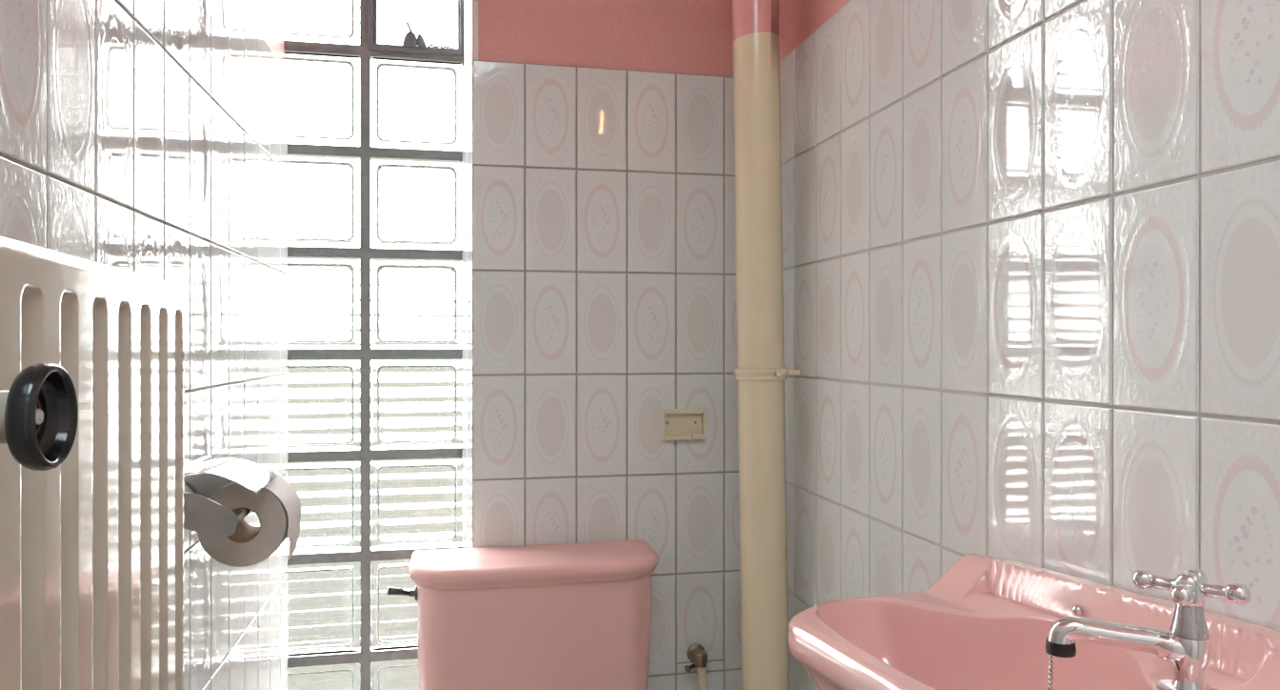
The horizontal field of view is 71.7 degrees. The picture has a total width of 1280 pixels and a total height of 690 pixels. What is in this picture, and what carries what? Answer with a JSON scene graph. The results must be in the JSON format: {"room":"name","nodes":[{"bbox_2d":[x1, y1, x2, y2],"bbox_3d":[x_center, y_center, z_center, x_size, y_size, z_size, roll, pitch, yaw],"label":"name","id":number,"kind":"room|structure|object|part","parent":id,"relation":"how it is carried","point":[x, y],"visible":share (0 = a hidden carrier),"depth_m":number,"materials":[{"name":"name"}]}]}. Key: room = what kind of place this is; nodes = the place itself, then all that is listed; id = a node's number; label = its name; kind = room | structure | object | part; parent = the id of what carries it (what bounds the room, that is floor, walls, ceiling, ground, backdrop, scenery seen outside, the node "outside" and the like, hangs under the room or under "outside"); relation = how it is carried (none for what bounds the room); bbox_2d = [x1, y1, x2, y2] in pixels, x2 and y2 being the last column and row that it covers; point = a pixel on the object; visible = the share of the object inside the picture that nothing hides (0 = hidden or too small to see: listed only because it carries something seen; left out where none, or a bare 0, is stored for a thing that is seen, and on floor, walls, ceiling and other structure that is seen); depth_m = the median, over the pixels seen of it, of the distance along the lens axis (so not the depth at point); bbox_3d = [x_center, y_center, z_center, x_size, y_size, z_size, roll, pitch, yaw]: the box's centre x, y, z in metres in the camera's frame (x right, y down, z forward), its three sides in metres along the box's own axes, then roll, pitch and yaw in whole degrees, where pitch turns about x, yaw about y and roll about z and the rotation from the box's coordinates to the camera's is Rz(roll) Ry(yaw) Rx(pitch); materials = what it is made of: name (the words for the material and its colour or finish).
{"room":"bathroom","nodes":[
{"label":"bathroom","id":0,"kind":"room"},
{"bbox_2d":[0,0,287,689],"bbox_3d":[-0.467,0.009,0.462,0.070,2.500,2.697,0,0,-12],"label":"wall","id":1,"kind":"structure","parent":0,"point":[144,137],"depth_m":1.14,"materials":[{"name":"tile"}]},
{"bbox_2d":[0,235,183,689],"bbox_3d":[-0.380,0.592,0.567,0.111,1.294,0.464,0,0,-21],"label":"radiator","id":2,"kind":"object","parent":1,"relation":"attached to","point":[91,352],"visible":1,"depth_m":0.54,"materials":[{"name":"beige metal"}]},
{"bbox_2d":[183,455,278,538],"bbox_3d":[-0.521,0.189,1.128,0.097,0.081,0.178,0,0,-12],"label":"toilet roll holder","id":3,"kind":"object","parent":1,"relation":"attached to","point":[203,477],"visible":0.74,"depth_m":1.07,"materials":[{"name":"silver metal"}]},
{"bbox_3d":[-0.567,0.187,1.120,0.004,0.073,0.175,0,0,-12],"label":"plate","id":4,"kind":"part","parent":3,"relation":"part of","materials":[{"name":"silver metal"}]},
{"bbox_3d":[-0.513,0.201,1.047,0.073,0.056,0.002,0,0,-12],"label":"arm","id":5,"kind":"part","parent":3,"relation":"part of","materials":[{"name":"silver metal"}]},
{"bbox_3d":[-0.547,0.201,1.209,0.073,0.056,0.002,0,0,-12],"label":"arm","id":6,"kind":"part","parent":3,"relation":"part of","materials":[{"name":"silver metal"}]},
{"bbox_2d":[197,475,301,566],"bbox_3d":[-0.508,0.230,1.159,0.108,0.113,0.098,0,0,-12],"label":"toilet roll","id":7,"kind":"object","parent":3,"relation":"hanging from","point":[277,505],"visible":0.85,"depth_m":1.12,"materials":[{"name":"white paper"}]},
{"bbox_2d":[471,0,741,689],"bbox_3d":[-0.040,0.007,1.780,0.584,2.500,0.070,0,0,-12],"label":"wall","id":8,"kind":"structure","parent":0,"point":[604,259],"depth_m":1.74,"materials":[{"name":"tile"}]},
{"bbox_2d":[283,0,463,689],"bbox_3d":[-0.537,0.007,1.847,0.490,2.500,0.037,0,0,-12],"label":"window","id":9,"kind":"structure","parent":8,"relation":"in","point":[374,174],"depth_m":1.82,"materials":[{"name":"clear glass"}]},
{"bbox_2d":[367,0,463,56],"bbox_3d":[-0.466,-0.809,1.858,0.197,0.406,0.050,0,0,-12],"label":"window","id":10,"kind":"structure","parent":9,"relation":"in","point":[435,27],"depth_m":1.85,"materials":[{"name":"glass"}]},
{"bbox_3d":[-0.415,-0.622,1.852,0.058,0.009,0.010,0,0,-12],"label":"catch chain","id":11,"kind":"part","parent":10,"relation":"part of","materials":[{"name":"grey metal"}]},
{"bbox_2d":[461,0,478,547],"bbox_3d":[-0.341,0.007,1.777,0.012,2.500,0.180,0,0,-17],"label":"trim","id":12,"kind":"structure","parent":8,"relation":"attached to","point":[467,89],"depth_m":1.75,"materials":[{"name":"paint"}]},
{"bbox_2d":[661,408,705,439],"bbox_3d":[0.087,0.158,1.763,0.087,0.061,0.016,0,0,-12],"label":"wall box","id":13,"kind":"object","parent":8,"relation":"attached to","point":[677,424],"visible":1,"depth_m":1.76,"materials":[{"name":"beige plastic"}]},
{"bbox_2d":[684,642,707,689],"bbox_3d":[0.111,0.927,1.753,0.051,0.658,0.048,0,0,-12],"label":"valve","id":14,"kind":"object","parent":8,"relation":"attached to","point":[696,653],"visible":1,"depth_m":1.74,"materials":[{"name":"metal"}]},
{"bbox_2d":[779,0,1279,689],"bbox_3d":[0.535,0.009,0.585,0.070,2.500,2.525,0,0,-12],"label":"wall","id":15,"kind":"structure","parent":0,"point":[1031,248],"depth_m":0.96,"materials":[{"name":"tile"}]},
{"bbox_2d":[787,553,1279,689],"bbox_3d":[0.316,0.493,0.788,0.278,0.564,0.498,0,0,-12],"label":"washbasin","id":16,"kind":"object","parent":15,"relation":"attached to","point":[986,623],"visible":0.86,"depth_m":0.87,"materials":[{"name":"pink ceramic"}]},
{"bbox_2d":[1071,603,1084,616],"bbox_3d":[0.411,0.251,0.830,0.012,0.015,0.012,0,0,-12],"label":"stay","id":17,"kind":"object","parent":16,"relation":"attached to","point":[1077,610],"visible":0.58,"depth_m":0.83,"materials":[{"name":"silver metal"}]},
{"bbox_2d":[1045,567,1251,689],"bbox_3d":[0.368,0.209,0.645,0.125,0.088,0.064,0,0,4],"label":"tap","id":18,"kind":"object","parent":16,"relation":"on","point":[1187,642],"visible":1,"depth_m":0.64,"materials":[{"name":"silver metal"}]},
{"bbox_2d":[1047,654,1053,689],"bbox_3d":[0.310,0.277,0.699,0.040,0.102,0.040,0,0,33],"label":"chain","id":19,"kind":"object","parent":18,"relation":"hanging from","point":[1050,662],"visible":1,"depth_m":0.68,"materials":[{"name":"silver metal"}]},
{"bbox_3d":[0.360,0.209,0.656,0.106,0.045,0.025,0,0,20],"label":"spout","id":20,"kind":"part","parent":18,"relation":"part of","materials":[{"name":"silver metal"}]},
{"bbox_3d":[0.383,0.175,0.656,0.032,0.015,0.015,0,0,39],"label":"handle arm","id":21,"kind":"part","parent":18,"relation":"part of","materials":[{"name":"silver metal"}]},
{"bbox_3d":[0.385,0.175,0.627,0.015,0.015,0.032,0,0,40],"label":"handle arm","id":22,"kind":"part","parent":18,"relation":"part of","materials":[{"name":"silver metal"}]},
{"bbox_3d":[0.399,0.176,0.643,0.020,0.023,0.020,0,0,-12],"label":"cross handle","id":23,"kind":"part","parent":18,"relation":"part of","materials":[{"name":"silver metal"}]},
{"bbox_3d":[0.412,0.175,0.659,0.015,0.015,0.032,0,0,40],"label":"handle arm","id":24,"kind":"part","parent":18,"relation":"part of","materials":[{"name":"silver metal"}]},
{"bbox_3d":[0.415,0.175,0.629,0.032,0.015,0.015,0,0,39],"label":"handle arm","id":25,"kind":"part","parent":18,"relation":"part of","materials":[{"name":"silver metal"}]},
{"bbox_3d":[0.014,1.289,0.621,1.076,0.060,2.945,0,0,-12],"label":"floor","id":26,"kind":"structure","parent":0,"visible":0},
{"bbox_2d":[386,539,659,689],"bbox_3d":[-0.164,0.820,1.413,0.488,0.875,0.591,0,0,-12],"label":"toilet","id":27,"kind":"object","parent":26,"relation":"on","point":[576,615],"visible":1,"depth_m":1.55,"materials":[{"name":"pink ceramic"}]},
{"bbox_3d":[-0.412,0.436,1.554,0.060,0.032,0.025,0,0,-40],"label":"flush lever","id":28,"kind":"part","parent":27,"relation":"part of","materials":[{"name":"grey metal"}]},
{"bbox_3d":[-0.189,0.402,1.618,0.452,0.040,0.179,0,0,-12],"label":"cistern lid","id":29,"kind":"part","parent":27,"relation":"part of","materials":[{"name":"pink ceramic"}]},
{"bbox_2d":[732,0,799,689],"bbox_3d":[0.215,0.008,1.578,0.111,2.499,0.110,0,0,33],"label":"pipe","id":30,"kind":"object","parent":26,"relation":"on","point":[761,372],"visible":1,"depth_m":1.54,"materials":[{"name":"beige paint"}]},
{"bbox_3d":[0.272,0.050,1.590,0.030,0.010,0.012,0,0,-12],"label":"clamp arm","id":31,"kind":"part","parent":30,"relation":"part of","materials":[{"name":"beige paint"}]}
]}

